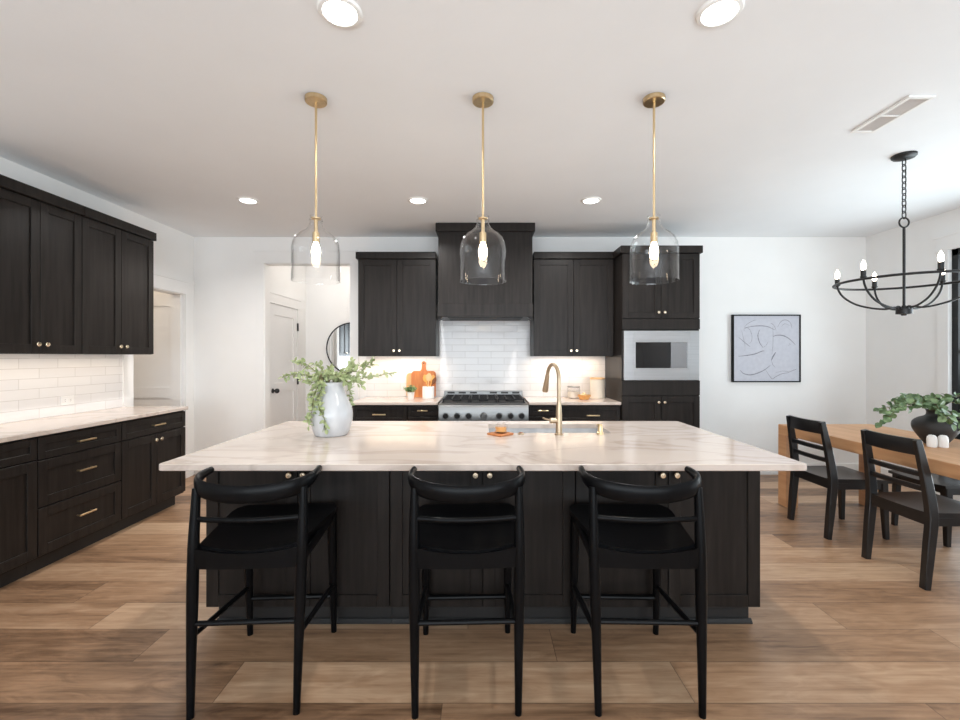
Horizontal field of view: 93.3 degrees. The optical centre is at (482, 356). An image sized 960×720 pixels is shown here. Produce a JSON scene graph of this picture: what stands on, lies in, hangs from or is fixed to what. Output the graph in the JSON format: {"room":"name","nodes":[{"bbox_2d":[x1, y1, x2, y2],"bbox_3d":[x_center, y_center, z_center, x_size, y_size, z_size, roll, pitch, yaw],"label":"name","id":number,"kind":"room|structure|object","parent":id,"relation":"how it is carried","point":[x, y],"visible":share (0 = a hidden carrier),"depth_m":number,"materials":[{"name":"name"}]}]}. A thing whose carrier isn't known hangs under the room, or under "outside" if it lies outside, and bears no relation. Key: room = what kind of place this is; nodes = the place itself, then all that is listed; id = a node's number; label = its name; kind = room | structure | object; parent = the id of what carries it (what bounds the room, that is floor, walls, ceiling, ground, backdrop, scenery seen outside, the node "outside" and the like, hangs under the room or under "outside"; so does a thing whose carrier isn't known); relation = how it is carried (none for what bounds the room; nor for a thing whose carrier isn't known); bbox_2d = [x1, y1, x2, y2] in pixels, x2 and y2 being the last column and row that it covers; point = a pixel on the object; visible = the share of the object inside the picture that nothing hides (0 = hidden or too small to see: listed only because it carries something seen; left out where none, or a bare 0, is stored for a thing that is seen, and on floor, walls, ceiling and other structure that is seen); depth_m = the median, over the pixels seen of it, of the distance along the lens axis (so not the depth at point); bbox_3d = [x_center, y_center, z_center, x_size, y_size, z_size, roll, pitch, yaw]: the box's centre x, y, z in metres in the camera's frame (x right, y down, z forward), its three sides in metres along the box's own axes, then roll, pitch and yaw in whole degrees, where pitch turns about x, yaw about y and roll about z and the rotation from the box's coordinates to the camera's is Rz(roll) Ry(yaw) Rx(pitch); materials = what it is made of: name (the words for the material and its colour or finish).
{"room":"kitchen","nodes":[
{"label":"kitchen","id":0,"kind":"room"},
{"bbox_2d":[0,157,193,474],"bbox_3d":[-3.453,-0.011,1.050,0.120,2.793,8.800,0,0,0],"label":"wall","id":1,"kind":"structure","parent":0,"point":[173,248],"depth_m":4.47,"materials":[{"name":"paint"}]},
{"bbox_2d":[0,174,84,353],"bbox_3d":[-3.223,-0.592,3.166,0.325,1.143,0.660,0,0,0],"label":"upper cabinet","id":2,"kind":"object","parent":1,"relation":"attached to","point":[41,230],"visible":1,"depth_m":3.15,"materials":[{"name":"brown wood"}]},
{"bbox_2d":[0,354,122,423],"bbox_3d":[-3.388,0.223,2.931,0.010,0.496,2.662,0,0,0],"label":"backsplash","id":3,"kind":"structure","parent":1,"relation":"attached to","point":[32,386],"depth_m":3.60,"materials":[{"name":"white tile"}]},
{"bbox_2d":[61,395,73,405],"bbox_3d":[-3.378,0.355,3.690,0.008,0.074,0.116,0,0,0],"label":"wall outlet","id":4,"kind":"object","parent":3,"relation":"attached to","point":[65,400],"visible":1,"depth_m":3.69,"materials":[{"name":"white plastic"}]},
{"bbox_2d":[81,206,156,354],"bbox_3d":[-3.223,-0.592,3.883,0.325,1.143,0.770,0,0,0],"label":"upper cabinet","id":5,"kind":"object","parent":1,"relation":"attached to","point":[118,255],"visible":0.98,"depth_m":3.84,"materials":[{"name":"brown wood"}]},
{"bbox_2d":[134,295,181,405],"bbox_3d":[-3.788,0.338,5.083,0.765,2.075,0.120,0,0,0],"label":"door","id":6,"kind":"structure","parent":1,"relation":"in","point":[158,375],"depth_m":5.12,"materials":[{"name":"paint"}]},
{"bbox_2d":[123,272,194,477],"bbox_3d":[-3.438,0.260,4.777,0.150,2.250,1.045,0,0,0],"label":"trim","id":7,"kind":"structure","parent":1,"relation":"attached to","point":[162,283],"depth_m":5.15,"materials":[{"name":"paint"}]},
{"bbox_2d":[154,291,171,294],"bbox_3d":[-4.306,-0.011,4.800,1.587,2.793,3.200,0,0,0],"label":"wall","id":8,"kind":"structure","parent":0,"point":[155,292],"depth_m":5.45,"materials":[{"name":"paint"}]},
{"bbox_2d":[270,266,349,420],"bbox_3d":[-1.785,-0.011,6.145,1.910,2.793,1.390,0,0,0],"label":"wall","id":9,"kind":"structure","parent":0,"point":[324,291],"depth_m":6.72,"materials":[{"name":"paint"}]},
{"bbox_2d":[270,303,298,426],"bbox_3d":[-2.582,0.360,5.982,0.117,2.030,0.844,0,0,0],"label":"door","id":10,"kind":"structure","parent":9,"relation":"in","point":[284,326],"depth_m":5.93,"materials":[{"name":"paint"}]},
{"bbox_2d":[270,291,301,420],"bbox_3d":[-2.604,0.290,5.970,0.032,2.190,1.040,0,0,0],"label":"trim","id":11,"kind":"structure","parent":9,"relation":"attached to","point":[275,298],"depth_m":6.36,"materials":[{"name":"paint"}]},
{"bbox_2d":[326,322,349,373],"bbox_3d":[-1.930,-0.125,6.707,0.770,0.770,0.024,0,0,0],"label":"round mirror","id":12,"kind":"object","parent":9,"relation":"attached to","point":[338,342],"visible":0.34,"depth_m":6.71,"materials":[{"name":"black metal"}]},
{"bbox_2d":[407,392,413,398],"bbox_3d":[-0.795,0.432,5.030,0.082,0.078,0.082,0,0,0],"label":"pot","id":13,"kind":"object","parent":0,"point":[410,395],"depth_m":5.00,"materials":[{"name":"white ceramic"}]},
{"bbox_2d":[0,0,959,236],"bbox_3d":[-0.283,-1.458,1.765,9.833,0.100,10.470,0,0,0],"label":"ceiling","id":14,"kind":"structure","parent":0,"point":[169,113],"depth_m":2.61,"materials":[{"name":"paint"}]},
{"bbox_2d":[237,197,258,203],"bbox_3d":[-2.106,-1.402,4.070,0.180,0.012,0.180,0,0,0],"label":"recessed light","id":15,"kind":"object","parent":14,"relation":"in","point":[248,200],"visible":1,"depth_m":4.06,"materials":[{"name":"white plastic"}]},
{"bbox_2d":[291,92,339,275],"bbox_3d":[-0.906,-0.908,2.466,0.254,0.997,0.254,0,0,0],"label":"pendant light","id":16,"kind":"object","parent":14,"relation":"hanging from","point":[313,99],"visible":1,"depth_m":2.46,"materials":[{"name":"gold metal"}]},
{"bbox_2d":[311,217,320,242],"bbox_3d":[-0.906,-0.689,2.466,0.052,0.133,0.052,0,0,0],"label":"socket","id":17,"kind":"object","parent":16,"relation":"attached to","point":[315,235],"depth_m":2.46,"materials":[{"name":"gold metal"}]},
{"bbox_2d":[316,0,362,27],"bbox_3d":[-0.580,-1.402,1.845,0.180,0.012,0.180,0,0,0],"label":"recessed light","id":18,"kind":"object","parent":14,"relation":"in","point":[339,13],"visible":1,"depth_m":1.84,"materials":[{"name":"white plastic"}]},
{"bbox_2d":[408,197,427,203],"bbox_3d":[-0.579,-1.402,4.070,0.180,0.012,0.180,0,0,0],"label":"recessed light","id":19,"kind":"object","parent":14,"relation":"in","point":[415,200],"visible":1,"depth_m":4.06,"materials":[{"name":"white plastic"}]},
{"bbox_2d":[460,92,505,274],"bbox_3d":[0.003,-0.908,2.466,0.254,0.997,0.254,0,0,0],"label":"pendant light","id":20,"kind":"object","parent":14,"relation":"hanging from","point":[482,100],"visible":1,"depth_m":2.46,"materials":[{"name":"gold metal"}]},
{"bbox_2d":[478,217,487,242],"bbox_3d":[0.003,-0.689,2.466,0.052,0.133,0.052,0,0,0],"label":"socket","id":21,"kind":"object","parent":20,"relation":"attached to","point":[482,234],"depth_m":2.45,"materials":[{"name":"gold metal"}]},
{"bbox_2d":[581,197,600,203],"bbox_3d":[0.976,-1.402,4.070,0.180,0.012,0.180,0,0,0],"label":"recessed light","id":22,"kind":"object","parent":14,"relation":"in","point":[588,200],"visible":1,"depth_m":4.06,"materials":[{"name":"white plastic"}]},
{"bbox_2d":[629,92,678,282],"bbox_3d":[0.934,-0.908,2.466,0.254,0.997,0.254,0,0,0],"label":"pendant light","id":23,"kind":"object","parent":14,"relation":"hanging from","point":[656,99],"visible":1,"depth_m":2.46,"materials":[{"name":"gold metal"}]},
{"bbox_2d":[649,217,658,242],"bbox_3d":[0.934,-0.689,2.466,0.052,0.133,0.052,0,0,0],"label":"socket","id":24,"kind":"object","parent":23,"relation":"attached to","point":[653,235],"depth_m":2.46,"materials":[{"name":"gold metal"}]},
{"bbox_2d":[695,0,744,27],"bbox_3d":[0.966,-1.402,1.845,0.180,0.012,0.180,0,0,0],"label":"recessed light","id":25,"kind":"object","parent":14,"relation":"in","point":[714,13],"visible":1,"depth_m":1.84,"materials":[{"name":"white plastic"}]},
{"bbox_2d":[850,95,935,132],"bbox_3d":[2.368,-1.402,2.633,0.146,0.012,0.394,0,0,0],"label":"ceiling vent","id":26,"kind":"object","parent":14,"relation":"in","point":[909,103],"visible":1,"depth_m":2.60,"materials":[{"name":"white plastic"}]},
{"bbox_2d":[832,150,959,315],"bbox_3d":[2.944,-0.848,3.163,0.797,1.121,0.797,0,0,0],"label":"chandelier","id":27,"kind":"object","parent":14,"relation":"hanging from","point":[903,310],"visible":1,"depth_m":3.15,"materials":[{"name":"black metal"}]},
{"bbox_2d":[860,270,866,277],"bbox_3d":[2.585,-0.558,3.074,0.038,0.058,0.037,0,0,0],"label":"socket","id":28,"kind":"object","parent":27,"relation":"attached to","point":[862,272],"depth_m":3.06,"materials":[{"name":"black metal"}]},
{"bbox_2d":[871,281,877,288],"bbox_3d":[3.046,-0.558,3.519,0.038,0.058,0.037,0,0,0],"label":"socket","id":29,"kind":"object","parent":27,"relation":"attached to","point":[874,283],"depth_m":3.51,"materials":[{"name":"black metal"}]},
{"bbox_2d":[937,261,944,269],"bbox_3d":[2.842,-0.558,2.807,0.038,0.058,0.037,0,0,0],"label":"socket","id":30,"kind":"object","parent":27,"relation":"attached to","point":[941,264],"depth_m":2.80,"materials":[{"name":"black metal"}]},
{"bbox_2d":[940,275,945,282],"bbox_3d":[3.303,-0.558,3.252,0.038,0.058,0.037,0,0,0],"label":"socket","id":31,"kind":"object","parent":27,"relation":"attached to","point":[943,279],"depth_m":3.24,"materials":[{"name":"black metal"}]},
{"bbox_2d":[0,474,959,719],"bbox_3d":[-0.283,1.410,1.765,9.833,0.050,10.470,0,0,0],"label":"floor","id":32,"kind":"structure","parent":0,"point":[98,631],"depth_m":2.15,"materials":[{"name":"brown wood"}]},
{"bbox_2d":[0,437,36,587],"bbox_3d":[-3.092,0.943,2.407,0.565,0.884,0.914,0,0,0],"label":"base cabinet","id":33,"kind":"object","parent":32,"relation":"on","point":[18,465],"visible":1,"depth_m":2.75,"materials":[{"name":"brown wood"}]},
{"bbox_2d":[26,422,120,575],"bbox_3d":[-3.075,0.943,3.198,0.599,0.884,0.664,0,0,0],"label":"base cabinet","id":34,"kind":"object","parent":32,"relation":"on","point":[79,470],"visible":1,"depth_m":3.15,"materials":[{"name":"brown wood"}]},
{"bbox_2d":[112,410,184,533],"bbox_3d":[-3.075,0.943,3.912,0.599,0.884,0.760,0,0,0],"label":"base cabinet","id":35,"kind":"object","parent":32,"relation":"on","point":[146,442],"visible":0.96,"depth_m":3.85,"materials":[{"name":"brown wood"}]},
{"bbox_2d":[0,406,187,442],"bbox_3d":[-3.091,0.486,2.950,0.602,0.030,2.700,0,0,0],"label":"countertop","id":36,"kind":"structure","parent":35,"relation":"on","point":[12,431],"depth_m":3.34,"materials":[{"name":"stone"}]},
{"bbox_2d":[186,465,336,719],"bbox_3d":[-0.937,0.928,2.010,0.486,0.916,0.550,0,0,-4],"label":"bar stool","id":37,"kind":"object","parent":32,"relation":"on","point":[251,537],"visible":1,"depth_m":1.78,"materials":[{"name":"black paint"}]},
{"bbox_2d":[206,471,391,623],"bbox_3d":[-0.943,0.943,2.783,0.938,0.884,1.004,0,0,0],"label":"base cabinet","id":38,"kind":"object","parent":32,"relation":"on","point":[361,499],"visible":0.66,"depth_m":2.32,"materials":[{"name":"brown wood"}]},
{"bbox_2d":[352,405,407,420],"bbox_3d":[-1.071,0.943,4.998,0.578,0.884,0.634,0,0,0],"label":"base cabinet","id":39,"kind":"object","parent":32,"relation":"on","point":[360,412],"visible":0.2,"depth_m":4.71,"materials":[{"name":"brown wood"}]},
{"bbox_2d":[353,397,442,404],"bbox_3d":[-0.918,0.486,5.005,0.913,0.030,0.627,0,0,0],"label":"countertop","id":40,"kind":"structure","parent":39,"relation":"on","point":[366,400],"depth_m":4.76,"materials":[{"name":"stone"}]},
{"bbox_2d":[406,373,411,396],"bbox_3d":[-0.835,0.331,5.304,0.110,0.280,0.029,0,0,0],"label":"cutting board","id":41,"kind":"object","parent":40,"relation":"on","point":[408,377],"visible":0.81,"depth_m":5.30,"materials":[{"name":"brown wood"}]},
{"bbox_2d":[403,385,416,398],"bbox_3d":[-0.806,0.388,5.024,0.167,0.165,0.161,0,0,0],"label":"potted herb","id":42,"kind":"object","parent":40,"relation":"on","point":[411,389],"visible":1,"depth_m":5.00,"materials":[{"name":"white ceramic"}]},
{"bbox_2d":[411,361,435,396],"bbox_3d":[-0.685,0.262,5.279,0.285,0.419,0.075,0,0,0],"label":"cutting board","id":43,"kind":"object","parent":40,"relation":"on","point":[417,381],"visible":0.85,"depth_m":5.27,"materials":[{"name":"brown wood"}]},
{"bbox_2d":[422,386,433,398],"bbox_3d":[-0.608,0.403,5.100,0.134,0.137,0.134,0,0,0],"label":"utensil crock","id":44,"kind":"object","parent":40,"relation":"on","point":[427,392],"visible":0.94,"depth_m":5.04,"materials":[{"name":"white ceramic"}]},
{"bbox_2d":[426,373,431,386],"bbox_3d":[-0.603,0.320,5.089,0.071,0.275,0.028,0,0,-10],"label":"wooden spoon","id":45,"kind":"object","parent":44,"relation":"in","point":[428,376],"visible":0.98,"depth_m":5.09,"materials":[{"name":"brown wood"}]},
{"bbox_2d":[426,373,431,380],"bbox_3d":[-0.604,0.227,5.095,0.072,0.089,0.016,0,0,0],"label":"spoon bowl","id":46,"kind":"object","parent":45,"relation":"on","point":[428,377],"depth_m":5.09,"materials":[{"name":"brown wood"}]},
{"bbox_2d":[408,404,438,420],"bbox_3d":[-0.620,0.943,4.998,0.320,0.884,0.634,0,0,0],"label":"base cabinet","id":47,"kind":"object","parent":32,"relation":"on","point":[415,412],"visible":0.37,"depth_m":4.71,"materials":[{"name":"brown wood"}]},
{"bbox_2d":[408,465,524,719],"bbox_3d":[-0.069,0.928,2.010,0.486,0.916,0.550,0,0,-2],"label":"bar stool","id":48,"kind":"object","parent":32,"relation":"on","point":[464,533],"visible":1,"depth_m":1.77,"materials":[{"name":"black paint"}]},
{"bbox_2d":[390,471,574,623],"bbox_3d":[0.001,0.943,2.783,0.946,0.884,1.004,0,0,0],"label":"base cabinet","id":49,"kind":"object","parent":32,"relation":"on","point":[548,496],"visible":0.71,"depth_m":2.32,"materials":[{"name":"brown wood"}]},
{"bbox_2d":[439,391,527,420],"bbox_3d":[0.011,0.891,4.926,0.912,0.988,0.779,0,0,0],"label":"gas range","id":50,"kind":"object","parent":32,"relation":"on","point":[455,405],"visible":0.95,"depth_m":4.61,"materials":[{"name":"metal"}]},
{"bbox_2d":[441,399,525,402],"bbox_3d":[0.011,0.476,4.965,0.872,0.007,0.550,0,0,0],"label":"cooktop","id":51,"kind":"object","parent":50,"relation":"in","point":[444,400],"depth_m":4.70,"materials":[{"name":"black metal"}]},
{"bbox_2d":[528,404,555,420],"bbox_3d":[0.632,0.943,4.998,0.305,0.884,0.634,0,0,0],"label":"base cabinet","id":52,"kind":"object","parent":32,"relation":"on","point":[535,412],"visible":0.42,"depth_m":4.71,"materials":[{"name":"brown wood"}]},
{"bbox_2d":[561,405,619,420],"bbox_3d":[1.114,0.943,4.998,0.652,0.884,0.634,0,0,0],"label":"base cabinet","id":53,"kind":"object","parent":32,"relation":"on","point":[569,412],"visible":0.2,"depth_m":4.72,"materials":[{"name":"brown wood"}]},
{"bbox_2d":[523,397,620,404],"bbox_3d":[0.961,0.486,5.005,0.958,0.030,0.627,0,0,0],"label":"countertop","id":54,"kind":"structure","parent":53,"relation":"on","point":[530,400],"depth_m":4.76,"materials":[{"name":"stone"}]},
{"bbox_2d":[567,386,579,397],"bbox_3d":[1.040,0.402,5.160,0.148,0.138,0.148,0,0,0],"label":"canister","id":55,"kind":"object","parent":54,"relation":"on","point":[572,394],"visible":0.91,"depth_m":5.10,"materials":[{"name":"clear glass"}]},
{"bbox_2d":[578,393,590,399],"bbox_3d":[1.120,0.433,4.985,0.148,0.076,0.148,0,0,0],"label":"bowl","id":56,"kind":"object","parent":54,"relation":"on","point":[583,396],"visible":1,"depth_m":4.94,"materials":[{"name":"orange wood"}]},
{"bbox_2d":[590,377,604,398],"bbox_3d":[1.300,0.353,5.120,0.168,0.235,0.168,0,0,0],"label":"canister","id":57,"kind":"object","parent":54,"relation":"on","point":[597,384],"visible":1,"depth_m":5.05,"materials":[{"name":"beige ceramic"}]},
{"bbox_2d":[569,465,706,718],"bbox_3d":[0.655,0.928,2.010,0.486,0.916,0.550,0,0,2],"label":"bar stool","id":58,"kind":"object","parent":32,"relation":"on","point":[646,534],"visible":1,"depth_m":1.77,"materials":[{"name":"black paint"}]},
{"bbox_2d":[605,245,702,427],"bbox_3d":[1.847,0.120,4.989,0.845,2.530,0.678,0,0,0],"label":"tall cabinet","id":59,"kind":"object","parent":32,"relation":"on","point":[656,297],"visible":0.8,"depth_m":4.69,"materials":[{"name":"brown wood"}]},
{"bbox_2d":[623,331,698,379],"bbox_3d":[1.846,-0.013,4.897,0.778,0.512,0.466,0,0,0],"label":"microwave","id":60,"kind":"object","parent":59,"relation":"in","point":[647,355],"visible":1,"depth_m":4.67,"materials":[{"name":"silver metal"}]},
{"bbox_2d":[575,471,759,623],"bbox_3d":[0.948,0.943,2.783,0.944,0.884,1.004,0,0,0],"label":"base cabinet","id":61,"kind":"object","parent":32,"relation":"on","point":[731,499],"visible":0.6,"depth_m":2.32,"materials":[{"name":"brown wood"}]},
{"bbox_2d":[159,421,806,470],"bbox_3d":[0.003,0.486,2.651,2.855,0.030,1.336,0,0,0],"label":"countertop","id":62,"kind":"structure","parent":61,"relation":"on","point":[289,445],"depth_m":2.32,"materials":[{"name":"stone"}]},
{"bbox_2d":[309,381,352,436],"bbox_3d":[-0.912,0.312,2.735,0.252,0.318,0.252,0,0,0],"label":"vase","id":63,"kind":"object","parent":62,"relation":"on","point":[338,411],"visible":0.77,"depth_m":2.65,"materials":[{"name":"white ceramic"}]},
{"bbox_2d":[278,356,396,433],"bbox_3d":[-0.872,0.223,2.732,0.701,0.452,0.347,0,0,0],"label":"leafy branches","id":64,"kind":"object","parent":63,"relation":"in","point":[328,374],"visible":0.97,"depth_m":2.69,"materials":[{"name":"green plant"}]},
{"bbox_2d":[487,431,513,436],"bbox_3d":[0.108,0.465,2.735,0.116,0.012,0.116,0,0,-45],"label":"serving board","id":65,"kind":"object","parent":62,"relation":"on","point":[499,434],"visible":0.86,"depth_m":2.71,"materials":[{"name":"brown wood"}]},
{"bbox_2d":[494,425,507,431],"bbox_3d":[0.112,0.428,2.735,0.080,0.062,0.080,0,0,0],"label":"jar","id":66,"kind":"object","parent":65,"relation":"on","point":[497,428],"visible":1,"depth_m":2.71,"materials":[{"name":"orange glass"}]},
{"bbox_2d":[489,428,597,432],"bbox_3d":[0.420,0.593,2.985,0.788,0.184,0.398,0,0,0],"label":"sink","id":67,"kind":"object","parent":62,"relation":"in","point":[513,430],"visible":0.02,"depth_m":3.18,"materials":[{"name":"silver metal"}]},
{"bbox_2d":[542,363,562,434],"bbox_3d":[0.425,0.254,2.833,0.126,0.434,0.248,0,0,0],"label":"faucet","id":68,"kind":"object","parent":62,"relation":"on","point":[558,420],"visible":1,"depth_m":2.73,"materials":[{"name":"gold metal"}]},
{"bbox_2d":[596,424,603,434],"bbox_3d":[0.715,0.439,2.768,0.040,0.064,0.076,0,0,0],"label":"soap dispenser","id":69,"kind":"object","parent":62,"relation":"on","point":[600,428],"visible":1,"depth_m":2.74,"materials":[{"name":"gold metal"}]},
{"bbox_2d":[786,415,892,539],"bbox_3d":[2.845,0.941,3.655,0.534,0.891,0.466,0,0,0],"label":"dining chair","id":70,"kind":"object","parent":32,"relation":"on","point":[837,479],"visible":0.91,"depth_m":3.53,"materials":[{"name":"black wood"}]},
{"bbox_2d":[778,424,959,506],"bbox_3d":[3.225,1.010,3.240,0.870,0.750,2.068,0,0,0],"label":"dining table","id":71,"kind":"object","parent":32,"relation":"on","point":[945,462],"visible":0.45,"depth_m":3.60,"materials":[{"name":"brown wood"}]},
{"bbox_2d":[926,434,937,447],"bbox_3d":[3.160,0.591,3.185,0.058,0.088,0.058,0,0,0],"label":"shaker","id":72,"kind":"object","parent":71,"relation":"on","point":[931,440],"visible":1,"depth_m":3.17,"materials":[{"name":"white ceramic"}]},
{"bbox_2d":[911,409,959,442],"bbox_3d":[3.300,0.510,3.300,0.262,0.250,0.262,0,0,0],"label":"vase","id":73,"kind":"object","parent":71,"relation":"on","point":[927,424],"visible":0.53,"depth_m":3.24,"materials":[{"name":"black ceramic"}]},
{"bbox_2d":[873,392,959,431],"bbox_3d":[3.264,0.415,3.237,1.125,0.316,0.442,0,0,0],"label":"branches","id":74,"kind":"object","parent":73,"relation":"in","point":[933,401],"visible":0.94,"depth_m":3.16,"materials":[{"name":"green plant"}]},
{"bbox_2d":[937,435,948,447],"bbox_3d":[3.226,0.591,3.172,0.058,0.088,0.058,0,0,0],"label":"shaker","id":75,"kind":"object","parent":71,"relation":"on","point":[943,440],"visible":1,"depth_m":3.15,"materials":[{"name":"white ceramic"}]},
{"bbox_2d":[861,429,959,590],"bbox_3d":[2.857,0.941,2.910,0.534,0.891,0.466,0,0,0],"label":"dining chair","id":76,"kind":"object","parent":32,"relation":"on","point":[926,507],"visible":1,"depth_m":2.84,"materials":[{"name":"black wood"}]},
{"bbox_2d":[888,418,959,546],"bbox_3d":[3.617,0.941,3.520,0.534,0.891,0.466,0,0,0],"label":"dining chair","id":77,"kind":"object","parent":32,"relation":"on","point":[948,487],"visible":0.37,"depth_m":3.42,"materials":[{"name":"black wood"}]},
{"bbox_2d":[194,237,865,473],"bbox_3d":[0.620,-0.011,5.390,8.026,2.793,0.120,0,0,0],"label":"wall","id":78,"kind":"structure","parent":0,"point":[739,275],"depth_m":5.33,"materials":[{"name":"paint"}]},
{"bbox_2d":[253,249,358,431],"bbox_3d":[-2.071,0.066,5.372,1.229,2.639,0.155,0,0,0],"label":"trim","id":79,"kind":"structure","parent":78,"relation":"attached to","point":[263,258],"depth_m":5.31,"materials":[{"name":"paint"}]},
{"bbox_2d":[356,252,438,355],"bbox_3d":[-0.947,-0.575,5.129,0.873,1.140,0.398,0,0,0],"label":"upper cabinet","id":80,"kind":"object","parent":78,"relation":"attached to","point":[398,291],"visible":0.98,"depth_m":4.97,"materials":[{"name":"brown wood"}]},
{"bbox_2d":[366,320,604,396],"bbox_3d":[0.040,0.008,5.325,2.805,0.926,0.010,0,0,0],"label":"backsplash","id":81,"kind":"structure","parent":78,"relation":"attached to","point":[474,355],"depth_m":5.32,"materials":[{"name":"white tile"}]},
{"bbox_2d":[436,223,534,320],"bbox_3d":[0.031,-0.896,5.035,1.044,1.017,0.580,0,0,0],"label":"range hood","id":82,"kind":"object","parent":78,"relation":"attached to","point":[471,287],"visible":0.97,"depth_m":4.78,"materials":[{"name":"brown wood"}]},
{"bbox_2d":[195,463,858,474],"bbox_3d":[0.563,1.320,5.323,7.872,0.130,0.014,0,0,0],"label":"baseboard","id":83,"kind":"structure","parent":78,"relation":"attached to","point":[855,466],"depth_m":5.32,"materials":[{"name":"paint"}]},
{"bbox_2d":[530,252,613,355],"bbox_3d":[1.000,-0.575,5.129,0.876,1.140,0.398,0,0,0],"label":"upper cabinet","id":84,"kind":"object","parent":78,"relation":"attached to","point":[573,292],"visible":0.98,"depth_m":4.97,"materials":[{"name":"brown wood"}]},
{"bbox_2d":[731,315,800,381],"bbox_3d":[3.322,-0.097,5.309,0.794,0.790,0.042,0,0,0],"label":"framed art","id":85,"kind":"object","parent":78,"relation":"attached to","point":[764,348],"visible":1,"depth_m":5.30,"materials":[{"name":"white paper"}]},
{"bbox_2d":[866,208,959,500],"bbox_3d":[4.573,-0.011,0.990,0.120,2.793,8.680,0,0,0],"label":"wall","id":86,"kind":"structure","parent":0,"point":[901,351],"depth_m":4.87,"materials":[{"name":"paint"}]},
{"bbox_2d":[881,468,936,493],"bbox_3d":[4.506,1.320,3.715,0.014,0.130,3.230,0,0,0],"label":"baseboard","id":87,"kind":"structure","parent":86,"relation":"attached to","point":[883,471],"depth_m":5.04,"materials":[{"name":"paint"}]},
{"bbox_2d":[933,230,959,494],"bbox_3d":[4.495,0.098,3.362,0.035,2.575,2.285,0,0,0],"label":"trim","id":88,"kind":"structure","parent":86,"relation":"attached to","point":[946,242],"depth_m":4.40,"materials":[{"name":"paint"}]},
{"bbox_2d":[952,248,959,439],"bbox_3d":[4.566,0.115,3.362,0.065,2.300,2.025,0,0,0],"label":"window","id":89,"kind":"structure","parent":86,"relation":"in","point":[955,252],"depth_m":4.33,"materials":[{"name":"black metal"}]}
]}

